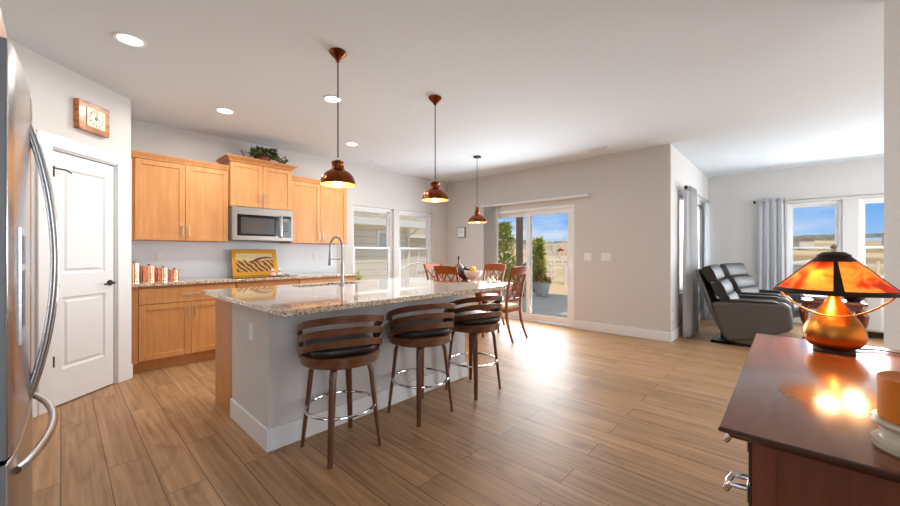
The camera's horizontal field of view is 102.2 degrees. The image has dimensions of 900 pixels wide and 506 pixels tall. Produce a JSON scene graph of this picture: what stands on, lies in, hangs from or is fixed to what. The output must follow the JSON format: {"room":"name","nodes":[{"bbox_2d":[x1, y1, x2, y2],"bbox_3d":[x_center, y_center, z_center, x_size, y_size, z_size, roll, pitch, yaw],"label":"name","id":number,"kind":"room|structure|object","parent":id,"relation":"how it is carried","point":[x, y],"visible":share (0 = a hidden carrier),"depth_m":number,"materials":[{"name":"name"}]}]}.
{"room":"open-plan kitchen","nodes":[
{"label":"open-plan kitchen","id":0,"kind":"room"},
{"bbox_2d":[7,38,130,399],"bbox_3d":[-3.175,0.360,2.679,0.120,3.740,1.798,0,0,-2],"label":"wall","id":1,"kind":"structure","parent":0,"point":[53,87],"depth_m":2.92,"materials":[{"name":"white paint"}]},
{"bbox_2d":[32,399,37,417],"bbox_3d":[-3.093,1.163,2.277,0.015,0.135,0.910,0,0,-2],"label":"baseboard","id":2,"kind":"structure","parent":1,"relation":"attached to","point":[34,402],"depth_m":2.71,"materials":[{"name":"white paint"}]},
{"bbox_2d":[36,130,130,415],"bbox_3d":[-3.170,0.150,3.148,0.163,2.160,0.835,0,0,-2],"label":"door","id":3,"kind":"structure","parent":1,"relation":"in","point":[89,351],"depth_m":3.12,"materials":[{"name":"white paint"}]},
{"bbox_2d":[74,98,109,137],"bbox_3d":[-3.102,-1.166,3.156,0.058,0.254,0.287,0,0,-2],"label":"wall clock","id":4,"kind":"object","parent":1,"relation":"attached to","point":[91,118],"visible":1,"depth_m":3.12,"materials":[{"name":"brown wood"}]},
{"bbox_2d":[131,119,447,279],"bbox_3d":[-2.352,-0.140,5.543,0.160,2.740,6.900,0,0,43],"label":"wall","id":5,"kind":"structure","parent":0,"point":[375,188],"depth_m":6.13,"materials":[{"name":"white paint"}]},
{"bbox_2d":[156,252,163,261],"bbox_3d":[-3.408,0.050,4.272,0.008,0.116,0.072,0,0,43],"label":"wall outlet","id":6,"kind":"object","parent":5,"relation":"attached to","point":[159,255],"visible":1,"depth_m":4.27,"materials":[{"name":"white plastic"}]},
{"bbox_2d":[131,150,229,241],"bbox_3d":[-3.182,-0.613,4.267,0.362,0.945,0.986,0,0,43],"label":"upper cabinet","id":7,"kind":"object","parent":5,"relation":"attached to","point":[173,198],"visible":0.93,"depth_m":4.14,"materials":[{"name":"brown wood"}]},
{"bbox_2d":[131,241,336,279],"bbox_3d":[-2.748,0.085,4.992,0.010,0.448,2.606,0,0,43],"label":"backsplash","id":8,"kind":"structure","parent":5,"relation":"attached to","point":[192,259],"depth_m":4.67,"materials":[{"name":"white"}]},
{"bbox_2d":[216,154,297,210],"bbox_3d":[-2.568,-0.895,4.870,0.438,0.620,0.880,0,0,43],"label":"upper cabinet","id":9,"kind":"object","parent":5,"relation":"attached to","point":[254,183],"visible":0.96,"depth_m":4.72,"materials":[{"name":"brown wood"}]},
{"bbox_2d":[228,206,292,241],"bbox_3d":[-2.556,-0.371,4.859,0.469,0.422,0.750,0,0,43],"label":"microwave","id":10,"kind":"object","parent":9,"relation":"attached to","point":[244,223],"visible":1,"depth_m":4.70,"materials":[{"name":"grey metal"}]},
{"bbox_2d":[247,146,287,163],"bbox_3d":[-2.449,-1.310,4.878,0.424,0.210,0.491,0,0,43],"label":"potted plant","id":11,"kind":"object","parent":9,"relation":"on","point":[256,153],"visible":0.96,"depth_m":4.80,"materials":[{"name":"green plant"}]},
{"bbox_2d":[281,175,346,243],"bbox_3d":[-2.031,-0.613,5.501,0.362,0.945,0.921,0,0,43],"label":"upper cabinet","id":12,"kind":"object","parent":5,"relation":"attached to","point":[319,211],"visible":0.88,"depth_m":5.36,"materials":[{"name":"brown wood"}]},
{"bbox_2d":[353,205,391,277],"bbox_3d":[-1.425,-0.125,6.566,0.100,1.390,0.880,0,0,43],"label":"window","id":13,"kind":"structure","parent":5,"relation":"in","point":[388,212],"depth_m":6.80,"materials":[{"name":"white plastic"}]},
{"bbox_2d":[399,210,430,279],"bbox_3d":[-0.733,-0.125,7.308,0.100,1.390,0.890,0,0,43],"label":"window","id":14,"kind":"structure","parent":5,"relation":"in","point":[427,216],"depth_m":7.48,"materials":[{"name":"white plastic"}]},
{"bbox_2d":[0,0,884,183],"bbox_3d":[1.566,-1.585,2.574,9.620,0.150,11.900,0,0,43],"label":"ceiling","id":15,"kind":"structure","parent":0,"point":[736,87],"depth_m":3.04,"materials":[{"name":"white paint"}]},
{"bbox_2d":[112,32,146,47],"bbox_3d":[-2.265,-1.505,2.571,0.184,0.008,0.184,0,0,43],"label":"recessed light","id":16,"kind":"object","parent":15,"relation":"in","point":[131,40],"visible":1,"depth_m":2.56,"materials":[{"name":"white paint"}]},
{"bbox_2d":[117,34,142,45],"bbox_3d":[-2.265,-1.508,2.571,0.142,0.002,0.142,0,0,43],"label":"diffuser","id":17,"kind":"object","parent":16,"relation":"attached to","point":[127,39],"depth_m":2.56,"materials":[{"name":"white"}]},
{"bbox_2d":[215,107,234,114],"bbox_3d":[-2.392,-1.505,3.857,0.184,0.008,0.184,0,0,43],"label":"recessed light","id":18,"kind":"object","parent":15,"relation":"in","point":[226,111],"visible":1,"depth_m":3.86,"materials":[{"name":"white paint"}]},
{"bbox_2d":[217,109,232,113],"bbox_3d":[-2.392,-1.508,3.857,0.142,0.002,0.142,0,0,43],"label":"diffuser","id":19,"kind":"object","parent":18,"relation":"attached to","point":[223,111],"depth_m":3.87,"materials":[{"name":"white"}]},
{"bbox_2d":[323,95,342,103],"bbox_3d":[-1.150,-1.505,3.561,0.184,0.008,0.184,0,0,43],"label":"recessed light","id":20,"kind":"object","parent":15,"relation":"in","point":[328,98],"visible":0.89,"depth_m":3.56,"materials":[{"name":"white paint"}]},
{"bbox_2d":[325,96,339,101],"bbox_3d":[-1.150,-1.508,3.561,0.142,0.002,0.142,0,0,43],"label":"diffuser","id":21,"kind":"object","parent":20,"relation":"attached to","point":[327,98],"depth_m":3.55,"materials":[{"name":"white"}]},
{"bbox_2d":[319,47,355,187],"bbox_3d":[-0.842,-1.011,2.727,0.266,0.998,0.266,0,0,43],"label":"pendant lamp","id":22,"kind":"object","parent":15,"relation":"hanging from","point":[337,176],"visible":1,"depth_m":2.69,"materials":[{"name":"orange metal"}]},
{"bbox_2d":[369,161,389,165],"bbox_3d":[-1.182,-1.506,6.093,0.140,0.008,0.340,0,0,43],"label":"ceiling vent","id":23,"kind":"object","parent":15,"relation":"in","point":[374,162],"visible":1,"depth_m":6.09,"materials":[{"name":"white metal"}]},
{"bbox_2d":[422,95,448,201],"bbox_3d":[-0.144,-1.011,3.526,0.266,0.998,0.266,0,0,43],"label":"pendant lamp","id":24,"kind":"object","parent":15,"relation":"hanging from","point":[434,194],"visible":1,"depth_m":3.48,"materials":[{"name":"orange metal"}]},
{"bbox_2d":[468,155,486,222],"bbox_3d":[0.424,-0.994,5.675,0.302,1.033,0.302,0,0,2],"label":"pendant lamp","id":25,"kind":"object","parent":15,"relation":"hanging from","point":[476,218],"visible":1,"depth_m":5.62,"materials":[{"name":"brown metal"}]},
{"bbox_2d":[584,146,610,152],"bbox_3d":[2.137,-1.506,5.268,0.340,0.008,0.140,0,0,43],"label":"ceiling vent","id":26,"kind":"object","parent":15,"relation":"in","point":[603,147],"visible":1,"depth_m":5.27,"materials":[{"name":"white metal"}]},
{"bbox_2d":[769,163,795,167],"bbox_3d":[5.739,-1.506,6.271,0.340,0.008,0.140,0,0,43],"label":"ceiling vent","id":27,"kind":"object","parent":15,"relation":"in","point":[794,163],"visible":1,"depth_m":6.24,"materials":[{"name":"white metal"}]},
{"bbox_2d":[32,317,883,505],"bbox_3d":[1.566,1.280,2.574,9.620,0.100,11.900,0,0,43],"label":"floor","id":28,"kind":"structure","parent":0,"point":[577,417],"depth_m":2.36,"materials":[{"name":"brown wood"}]},
{"bbox_2d":[0,36,59,505],"bbox_3d":[-1.656,0.347,0.967,0.900,1.765,0.842,0,0,43],"label":"refrigerator","id":29,"kind":"object","parent":28,"relation":"on","point":[19,383],"visible":1,"depth_m":0.99,"materials":[{"name":"grey metal"}]},
{"bbox_2d":[131,282,234,372],"bbox_3d":[-3.084,0.786,4.175,0.632,0.887,0.950,0,0,43],"label":"base cabinet","id":30,"kind":"object","parent":28,"relation":"on","point":[172,325],"visible":0.78,"depth_m":3.89,"materials":[{"name":"brown wood"}]},
{"bbox_2d":[131,272,357,286],"bbox_3d":[-2.515,0.326,4.783,0.633,0.032,2.615,0,0,43],"label":"countertop","id":31,"kind":"structure","parent":30,"relation":"on","point":[182,281],"depth_m":4.33,"materials":[{"name":"stone"}]},
{"bbox_2d":[131,261,140,281],"bbox_3d":[-3.449,0.198,3.955,0.128,0.222,0.128,0,0,43],"label":"copper canister","id":32,"kind":"object","parent":31,"relation":"on","point":[135,267],"visible":0.66,"depth_m":3.93,"materials":[{"name":"brown metal"}]},
{"bbox_2d":[142,264,155,280],"bbox_3d":[-3.360,0.216,4.051,0.124,0.187,0.124,0,0,43],"label":"copper canister","id":33,"kind":"object","parent":31,"relation":"on","point":[148,272],"visible":0.99,"depth_m":4.01,"materials":[{"name":"brown metal"}]},
{"bbox_2d":[156,266,168,279],"bbox_3d":[-3.277,0.228,4.140,0.114,0.162,0.114,0,0,43],"label":"copper canister","id":34,"kind":"object","parent":31,"relation":"on","point":[162,273],"visible":0.97,"depth_m":4.10,"materials":[{"name":"brown metal"}]},
{"bbox_2d":[169,268,178,279],"bbox_3d":[-3.205,0.241,4.218,0.094,0.137,0.094,0,0,43],"label":"copper canister","id":35,"kind":"object","parent":31,"relation":"on","point":[173,274],"visible":1,"depth_m":4.18,"materials":[{"name":"brown metal"}]},
{"bbox_2d":[230,249,277,276],"bbox_3d":[-2.647,0.130,4.929,0.116,0.360,0.570,0,0,43],"label":"framed picture","id":36,"kind":"object","parent":31,"relation":"on","point":[244,262],"visible":0.84,"depth_m":4.90,"materials":[{"name":"gold metal"}]},
{"bbox_2d":[235,253,273,271],"bbox_3d":[-2.645,0.129,4.928,0.006,0.259,0.474,-19,-13,41],"label":"print","id":37,"kind":"object","parent":36,"relation":"attached to","point":[244,262],"depth_m":4.92},
{"bbox_2d":[228,274,297,278],"bbox_3d":[-2.444,0.298,4.754,0.370,0.023,0.740,0,0,43],"label":"cooktop","id":38,"kind":"object","parent":31,"relation":"in","point":[283,275],"visible":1,"depth_m":4.67,"materials":[{"name":"black glass"}]},
{"bbox_2d":[235,279,298,287],"bbox_3d":[-2.497,0.786,4.803,0.632,0.887,0.760,0,0,43],"label":"base cabinet","id":39,"kind":"object","parent":28,"relation":"on","point":[282,281],"visible":0.05,"depth_m":4.58,"materials":[{"name":"brown wood"}]},
{"bbox_2d":[298,276,355,283],"bbox_3d":[-1.936,0.786,5.405,0.632,0.887,0.875,0,0,43],"label":"base cabinet","id":40,"kind":"object","parent":28,"relation":"on","point":[346,278],"visible":0.06,"depth_m":5.17,"materials":[{"name":"brown wood"}]},
{"bbox_2d":[296,314,383,468],"bbox_3d":[-0.687,0.795,2.304,0.534,0.873,0.513,0,0,-31],"label":"bar stool","id":41,"kind":"object","parent":28,"relation":"on","point":[333,350],"visible":1,"depth_m":2.13,"materials":[{"name":"brown wood"}]},
{"bbox_2d":[215,294,466,452],"bbox_3d":[-0.900,0.785,3.321,1.158,0.889,1.902,0,0,43],"label":"kitchen island","id":42,"kind":"object","parent":28,"relation":"on","point":[261,382],"visible":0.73,"depth_m":2.58,"materials":[{"name":"white paint"}]},
{"bbox_2d":[249,322,253,340],"bbox_3d":[-1.341,0.530,2.448,0.072,0.116,0.008,0,0,43],"label":"wall outlet","id":43,"kind":"object","parent":42,"relation":"attached to","point":[251,325],"visible":1,"depth_m":2.44,"materials":[{"name":"white plastic"}]},
{"bbox_2d":[202,278,505,317],"bbox_3d":[-0.759,0.322,3.196,1.590,0.034,2.060,0,0,43],"label":"island countertop","id":44,"kind":"structure","parent":42,"relation":"on","point":[282,301],"depth_m":2.75,"materials":[{"name":"stone"}]},
{"bbox_2d":[328,236,344,284],"bbox_3d":[-1.078,0.069,3.505,0.179,0.472,0.118,0,0,15],"label":"kitchen faucet","id":45,"kind":"object","parent":44,"relation":"on","point":[330,259],"visible":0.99,"depth_m":3.46,"materials":[{"name":"silver metal"}]},
{"bbox_2d":[386,303,454,426],"bbox_3d":[-0.221,0.795,2.804,0.534,0.873,0.513,0,0,-31],"label":"bar stool","id":46,"kind":"object","parent":28,"relation":"on","point":[419,332],"visible":1,"depth_m":2.62,"materials":[{"name":"brown wood"}]},
{"bbox_2d":[423,263,443,279],"bbox_3d":[-0.130,0.710,6.439,0.573,1.053,0.469,0,0,43],"label":"dining chair","id":47,"kind":"object","parent":28,"relation":"on","point":[428,266],"visible":0.27,"depth_m":6.53,"materials":[{"name":"brown wood"}]},
{"bbox_2d":[433,266,478,334],"bbox_3d":[0.097,0.710,5.411,0.469,1.053,0.573,0,0,43],"label":"dining chair","id":48,"kind":"object","parent":28,"relation":"on","point":[446,270],"visible":0.3,"depth_m":5.23,"materials":[{"name":"brown wood"}]},
{"bbox_2d":[465,302,478,305],"bbox_3d":[0.149,0.761,5.467,0.427,0.036,0.380,0,0,43],"label":"seat cushion","id":49,"kind":"object","parent":48,"relation":"on","point":[472,303],"depth_m":5.36,"materials":[{"name":"beige fabric"}]},
{"bbox_2d":[445,295,502,399],"bbox_3d":[0.217,0.795,3.274,0.534,0.873,0.513,0,0,-31],"label":"bar stool","id":50,"kind":"object","parent":28,"relation":"on","point":[468,319],"visible":0.83,"depth_m":3.08,"materials":[{"name":"brown wood"}]},
{"bbox_2d":[440,279,512,332],"bbox_3d":[0.305,0.850,5.841,1.260,0.754,0.880,0,0,43],"label":"dining table","id":51,"kind":"object","parent":28,"relation":"on","point":[453,280],"visible":0.09,"depth_m":5.65,"materials":[{"name":"brown wood"}]},
{"bbox_2d":[455,256,463,279],"bbox_3d":[0.159,0.263,6.402,0.180,0.420,0.180,0,0,43],"label":"decanter","id":52,"kind":"object","parent":51,"relation":"on","point":[459,266],"visible":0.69,"depth_m":6.36,"materials":[{"name":"glass"}]},
{"bbox_2d":[458,273,469,281],"bbox_3d":[0.263,0.401,6.059,0.340,0.143,0.340,0,0,43],"label":"serving bowl","id":53,"kind":"object","parent":51,"relation":"on","point":[461,275],"visible":0.56,"depth_m":5.98,"materials":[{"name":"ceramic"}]},
{"bbox_2d":[464,270,481,282],"bbox_3d":[0.364,0.378,5.750,0.290,0.190,0.290,0,0,43],"label":"fruit bowl","id":54,"kind":"object","parent":51,"relation":"on","point":[472,275],"visible":0.97,"depth_m":5.66,"materials":[{"name":"white ceramic"}]},
{"bbox_2d":[467,263,505,324],"bbox_3d":[0.618,0.710,6.146,0.469,1.053,0.573,0,0,43],"label":"dining chair","id":55,"kind":"object","parent":28,"relation":"on","point":[493,266],"visible":0.36,"depth_m":6.25,"materials":[{"name":"brown wood"}]},
{"bbox_2d":[481,266,528,342],"bbox_3d":[0.805,0.710,5.268,0.573,1.053,0.469,0,0,41],"label":"dining chair","id":56,"kind":"object","parent":28,"relation":"on","point":[507,307],"visible":0.84,"depth_m":5.13,"materials":[{"name":"brown wood"}]},
{"bbox_2d":[486,302,517,308],"bbox_3d":[0.748,0.761,5.318,0.380,0.036,0.427,0,0,41],"label":"seat cushion","id":57,"kind":"object","parent":56,"relation":"on","point":[510,305],"depth_m":5.22,"materials":[{"name":"beige fabric"}]},
{"bbox_2d":[695,264,793,346],"bbox_3d":[4.066,0.698,5.028,1.002,1.064,0.860,0,0,43],"label":"recliner","id":58,"kind":"object","parent":28,"relation":"on","point":[738,317],"visible":0.98,"depth_m":4.78,"materials":[{"name":"grey leather"}]},
{"bbox_2d":[711,278,733,296],"bbox_3d":[3.898,0.490,5.184,0.206,0.231,0.760,0,0,43],"label":"cushion","id":59,"kind":"object","parent":58,"relation":"on","point":[721,287],"depth_m":4.93,"materials":[{"name":"black leather"}]},
{"bbox_2d":[719,291,739,301],"bbox_3d":[3.964,0.680,5.123,0.215,0.257,0.760,0,0,43],"label":"cushion","id":60,"kind":"object","parent":58,"relation":"on","point":[723,296],"depth_m":4.89,"materials":[{"name":"black leather"}]},
{"bbox_2d":[719,263,807,317],"bbox_3d":[4.949,0.698,5.813,0.860,1.064,1.002,0,0,-33],"label":"recliner","id":61,"kind":"object","parent":28,"relation":"on","point":[742,283],"visible":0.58,"depth_m":5.84,"materials":[{"name":"grey leather"}]},
{"bbox_2d":[727,275,755,289],"bbox_3d":[4.824,0.490,6.005,0.760,0.231,0.206,0,0,-33],"label":"cushion","id":62,"kind":"object","parent":61,"relation":"on","point":[739,282],"depth_m":5.85,"materials":[{"name":"black leather"}]},
{"bbox_2d":[733,286,760,293],"bbox_3d":[4.873,0.680,5.929,0.760,0.257,0.215,0,0,-33],"label":"cushion","id":63,"kind":"object","parent":61,"relation":"on","point":[745,289],"depth_m":5.79,"materials":[{"name":"black leather"}]},
{"bbox_2d":[718,333,899,505],"bbox_3d":[1.070,0.780,0.923,0.505,0.900,1.100,0,0,43],"label":"dresser","id":64,"kind":"object","parent":28,"relation":"on","point":[801,411],"visible":1,"depth_m":0.71,"materials":[{"name":"brown wood"}]},
{"bbox_2d":[772,244,899,353],"bbox_3d":[1.301,0.150,1.231,0.313,0.360,0.313,0,0,-17],"label":"table lamp","id":65,"kind":"object","parent":64,"relation":"on","point":[832,327],"visible":1,"depth_m":1.18,"materials":[{"name":"orange glass"}]},
{"bbox_2d":[860,348,899,353],"bbox_3d":[1.441,0.327,1.104,0.096,0.005,0.284,0,0,-9],"label":"lamp cord","id":66,"kind":"object","parent":64,"relation":"on","point":[861,348],"visible":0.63,"depth_m":1.22,"materials":[{"name":"grey plastic"}]},
{"bbox_2d":[869,409,899,458],"bbox_3d":[0.777,0.304,0.590,0.126,0.051,0.126,0,0,43],"label":"candle holder","id":67,"kind":"object","parent":64,"relation":"on","point":[886,438],"visible":0.89,"depth_m":0.60,"materials":[{"name":"white ceramic"}]},
{"bbox_2d":[877,371,899,424],"bbox_3d":[0.777,0.242,0.590,0.108,0.072,0.108,0,0,43],"label":"pillar candle","id":68,"kind":"object","parent":67,"relation":"on","point":[888,382],"visible":1,"depth_m":0.60,"materials":[{"name":"orange wax"}]},
{"bbox_2d":[799,297,869,338],"bbox_3d":[5.067,0.937,4.818,0.628,0.614,0.468,0,0,43],"label":"side table","id":69,"kind":"object","parent":28,"relation":"on","point":[809,303],"visible":0.49,"depth_m":4.74,"materials":[{"name":"brown wood"}]},
{"bbox_2d":[807,295,826,299],"bbox_3d":[4.959,0.604,4.878,0.240,0.050,0.240,0,0,43],"label":"dish","id":70,"kind":"object","parent":69,"relation":"on","point":[815,297],"visible":0.77,"depth_m":4.86,"materials":[{"name":"white ceramic"}]},
{"bbox_2d":[843,297,864,301],"bbox_3d":[5.241,0.525,4.711,0.220,0.208,0.220,0,0,43],"label":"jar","id":71,"kind":"object","parent":69,"relation":"on","point":[851,299],"visible":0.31,"depth_m":4.65,"materials":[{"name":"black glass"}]},
{"bbox_2d":[863,277,883,338],"bbox_3d":[6.947,0.790,4.884,1.920,0.880,0.860,0,0,43],"label":"sofa","id":72,"kind":"object","parent":28,"relation":"on","point":[876,321],"visible":0.34,"depth_m":5.15,"materials":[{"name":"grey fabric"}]},
{"bbox_2d":[448,144,672,331],"bbox_3d":[1.552,0.360,6.511,4.230,3.740,0.160,0,0,43],"label":"wall","id":73,"kind":"structure","parent":0,"point":[627,214],"depth_m":5.59,"materials":[{"name":"white paint"}]},
{"bbox_2d":[458,227,465,237],"bbox_3d":[0.243,-0.430,7.592,0.200,0.220,0.043,0,0,43],"label":"wall clock","id":74,"kind":"object","parent":73,"relation":"attached to","point":[461,230],"visible":1,"depth_m":7.56,"materials":[{"name":"grey ceramic"}]},
{"bbox_2d":[481,194,589,311],"bbox_3d":[1.412,0.117,6.463,2.130,2.105,0.092,0,0,43],"label":"vertical blind","id":75,"kind":"object","parent":73,"relation":"attached to","point":[490,211],"visible":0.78,"depth_m":6.97,"materials":[{"name":"grey fabric"}]},
{"bbox_2d":[498,204,573,327],"bbox_3d":[1.403,0.215,6.610,1.835,2.030,0.158,0,0,43],"label":"door","id":76,"kind":"structure","parent":73,"relation":"in","point":[528,213],"depth_m":6.36,"materials":[{"name":"white plastic"}]},
{"bbox_2d":[601,253,610,260],"bbox_3d":[2.404,0.060,5.599,0.150,0.118,0.010,0,0,43],"label":"light switch","id":77,"kind":"object","parent":73,"relation":"attached to","point":[604,256],"visible":1,"depth_m":5.60,"materials":[{"name":"white plastic"}]},
{"bbox_2d":[574,320,671,341],"bbox_3d":[2.542,1.163,5.468,1.390,0.135,0.015,0,0,43],"label":"baseboard","id":78,"kind":"structure","parent":73,"relation":"attached to","point":[592,326],"depth_m":5.39,"materials":[{"name":"white paint"}]},
{"bbox_2d":[673,146,707,330],"bbox_3d":[4.173,-0.140,6.337,0.160,2.740,3.160,0,0,43],"label":"wall","id":79,"kind":"structure","parent":0,"point":[685,172],"depth_m":5.47,"materials":[{"name":"white paint"}]},
{"bbox_2d":[671,310,704,341],"bbox_3d":[4.122,1.163,6.154,0.015,0.135,3.145,0,0,43],"label":"baseboard","id":80,"kind":"structure","parent":79,"relation":"attached to","point":[676,333],"depth_m":5.35,"materials":[{"name":"white paint"}]},
{"bbox_2d":[680,197,700,291],"bbox_3d":[4.052,-0.133,6.134,0.040,1.455,1.880,0,0,43],"label":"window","id":81,"kind":"structure","parent":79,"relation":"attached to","point":[681,199],"depth_m":5.69,"materials":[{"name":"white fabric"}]},
{"bbox_2d":[677,185,708,204],"bbox_3d":[4.160,-0.935,6.102,0.145,0.060,2.488,0,0,43],"label":"curtain rod","id":82,"kind":"object","parent":79,"relation":"attached to","point":[685,186],"visible":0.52,"depth_m":5.29,"materials":[{"name":"silver metal"}]},
{"bbox_2d":[683,185,698,337],"bbox_3d":[3.613,0.115,5.443,0.106,2.190,0.720,0,0,43],"label":"curtain","id":83,"kind":"object","parent":82,"relation":"hanging from","point":[690,230],"visible":0.99,"depth_m":5.28,"materials":[{"name":"white fabric"}]},
{"bbox_2d":[705,199,714,319],"bbox_3d":[4.827,0.115,6.745,0.100,2.190,0.500,0,0,43],"label":"curtain","id":84,"kind":"object","parent":82,"relation":"hanging from","point":[709,206],"visible":0.68,"depth_m":6.62,"materials":[{"name":"white fabric"}]},
{"bbox_2d":[708,158,883,315],"bbox_3d":[7.225,-0.140,5.541,5.390,2.740,0.160,0,0,43],"label":"wall","id":85,"kind":"structure","parent":0,"point":[733,196],"depth_m":6.58,"materials":[{"name":"white paint"}]},
{"bbox_2d":[787,200,841,276],"bbox_3d":[6.372,-0.130,6.364,0.680,1.520,0.100,0,0,43],"label":"window","id":86,"kind":"structure","parent":85,"relation":"in","point":[837,203],"depth_m":6.39,"materials":[{"name":"white plastic"}]},
{"bbox_2d":[753,192,883,203],"bbox_3d":[6.539,-0.935,5.974,2.383,0.060,0.146,0,0,43],"label":"curtain rod","id":87,"kind":"object","parent":85,"relation":"attached to","point":[754,202],"visible":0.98,"depth_m":6.11,"materials":[{"name":"silver metal"}]},
{"bbox_2d":[757,197,786,289],"bbox_3d":[5.831,0.110,6.568,0.420,2.200,0.096,0,0,43],"label":"curtain","id":88,"kind":"object","parent":87,"relation":"hanging from","point":[772,248],"visible":0.71,"depth_m":6.57,"materials":[{"name":"white fabric"}]},
{"bbox_2d":[859,197,883,265],"bbox_3d":[7.001,-0.130,5.777,0.680,1.520,0.100,0,0,43],"label":"window","id":89,"kind":"structure","parent":85,"relation":"in","point":[862,248],"depth_m":5.95,"materials":[{"name":"white plastic"}]},
{"bbox_2d":[884,0,888,348],"bbox_3d":[3.940,-0.140,0.838,3.780,2.740,0.160,0,0,43],"label":"wall","id":90,"kind":"structure","parent":0,"point":[886,2],"depth_m":2.13,"materials":[{"name":"white paint"}]},
{"bbox_2d":[889,0,899,349],"bbox_3d":[1.668,-0.140,1.070,0.140,2.740,2.600,0,0,43],"label":"wall","id":91,"kind":"structure","parent":0,"point":[894,5],"depth_m":1.97,"materials":[{"name":"white paint"}]},
{"bbox_3d":[-3.070,-0.140,1.598,4.170,2.740,0.150,0,0,43],"label":"wall","id":92,"kind":"structure","parent":0,"visible":0},
{"bbox_2d":[0,9,6,37],"bbox_3d":[-1.697,-0.750,0.922,1.000,0.310,0.730,0,0,43],"label":"upper cabinet","id":93,"kind":"object","parent":92,"relation":"attached to","point":[2,26],"visible":0.21,"depth_m":1.38,"materials":[{"name":"brown wood"}]},
{"label":"outside","id":94,"kind":"structure","parent":0,"visible":0},
{"bbox_2d":[498,240,883,294],"bbox_3d":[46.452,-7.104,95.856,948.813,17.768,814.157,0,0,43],"label":"prairie","id":95,"kind":"structure","parent":94,"point":[872,255],"depth_m":90.32,"materials":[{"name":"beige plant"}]},
{"bbox_2d":[354,211,425,279],"bbox_3d":[-5.920,-0.680,14.422,7.170,4.520,6.820,0,0,43],"label":"neighbor house","id":96,"kind":"structure","parent":95,"relation":"on","point":[369,227],"depth_m":13.43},
{"bbox_2d":[410,217,425,277],"bbox_3d":[-3.742,-0.520,24.683,7.060,4.100,8.800,0,0,43],"label":"neighbor house","id":97,"kind":"structure","parent":95,"relation":"on","point":[417,240],"depth_m":22.21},
{"bbox_2d":[498,220,515,290],"bbox_3d":[1.921,0.291,12.987,1.140,3.000,1.169,0,0,43],"label":"young tree","id":98,"kind":"object","parent":95,"relation":"on","point":[506,228],"visible":0.61,"depth_m":12.85,"materials":[{"name":"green plant"}]},
{"bbox_2d":[500,259,567,269],"bbox_3d":[10.389,1.150,36.801,20.939,1.280,0.130,0,0,8],"label":"rail fence","id":99,"kind":"object","parent":95,"relation":"on","point":[511,259],"visible":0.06,"depth_m":36.72,"materials":[{"name":"beige wood"}]},
{"bbox_2d":[523,261,554,291],"bbox_3d":[4.934,1.175,18.986,0.130,1.230,13.007,0,0,21],"label":"rail fence","id":100,"kind":"object","parent":95,"relation":"on","point":[551,264],"visible":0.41,"depth_m":22.53,"materials":[{"name":"beige wood"}]},
{"bbox_2d":[545,237,567,284],"bbox_3d":[6.607,0.427,20.427,1.855,2.728,2.128,0,0,43],"label":"bare tree","id":101,"kind":"object","parent":95,"relation":"on","point":[565,244],"visible":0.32,"depth_m":20.23,"materials":[{"name":"beige plant"}]},
{"bbox_2d":[505,233,881,243],"bbox_3d":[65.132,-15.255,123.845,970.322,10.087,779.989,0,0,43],"label":"ridge","id":102,"kind":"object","parent":95,"relation":"on","point":[828,236],"visible":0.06,"depth_m":342.04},
{"bbox_2d":[793,237,814,246],"bbox_3d":[135.233,-3.675,139.155,5.040,4.410,6.600,0,0,23],"label":"house","id":103,"kind":"structure","parent":95,"relation":"on","point":[799,242],"depth_m":136.65,"materials":[{"name":"white"}]},
{"bbox_2d":[793,259,870,272],"bbox_3d":[10.347,0.970,10.040,1.560,1.640,2.000,0,0,43],"label":"garden shed","id":104,"kind":"object","parent":95,"relation":"on","point":[797,265],"visible":0.12,"depth_m":9.74,"materials":[{"name":"white wood"}]},
{"bbox_2d":[866,261,883,275],"bbox_3d":[29.404,1.150,19.069,15.130,1.280,0.130,0,0,43],"label":"rail fence","id":105,"kind":"object","parent":95,"relation":"on","point":[877,264],"visible":0.24,"depth_m":22.09,"materials":[{"name":"beige wood"}]},
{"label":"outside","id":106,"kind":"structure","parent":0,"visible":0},
{"bbox_2d":[498,290,567,317],"bbox_3d":[2.236,1.580,9.407,6.840,0.500,4.990,0,0,43],"label":"patio slab","id":107,"kind":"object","parent":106,"point":[556,305],"visible":0.07,"depth_m":9.38,"materials":[{"name":"concrete"}]},
{"bbox_2d":[401,262,425,277],"bbox_3d":[-0.802,0.869,9.642,1.208,1.242,0.474,0,0,-27],"label":"garden bench","id":108,"kind":"object","parent":107,"relation":"on","point":[416,263],"visible":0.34,"depth_m":9.76,"materials":[{"name":"white"}]},
{"bbox_2d":[515,217,523,297],"bbox_3d":[2.107,-0.030,10.984,0.240,2.720,0.240,0,0,23],"label":"patio post","id":109,"kind":"object","parent":107,"relation":"on","point":[519,220],"visible":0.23,"depth_m":10.91,"materials":[{"name":"brown"}]},
{"bbox_2d":[532,235,548,292],"bbox_3d":[3.031,0.580,12.485,0.781,2.422,0.788,0,0,43],"label":"potted plant","id":110,"kind":"object","parent":107,"relation":"on","point":[539,268],"visible":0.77,"depth_m":12.37,"materials":[{"name":"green plant"}]},
{"bbox_2d":[532,274,552,296],"bbox_3d":[2.834,0.995,11.220,0.671,0.670,0.666,0,0,43],"label":"flower pot","id":111,"kind":"object","parent":107,"relation":"on","point":[541,287],"visible":1,"depth_m":11.06,"materials":[{"name":"grey"}]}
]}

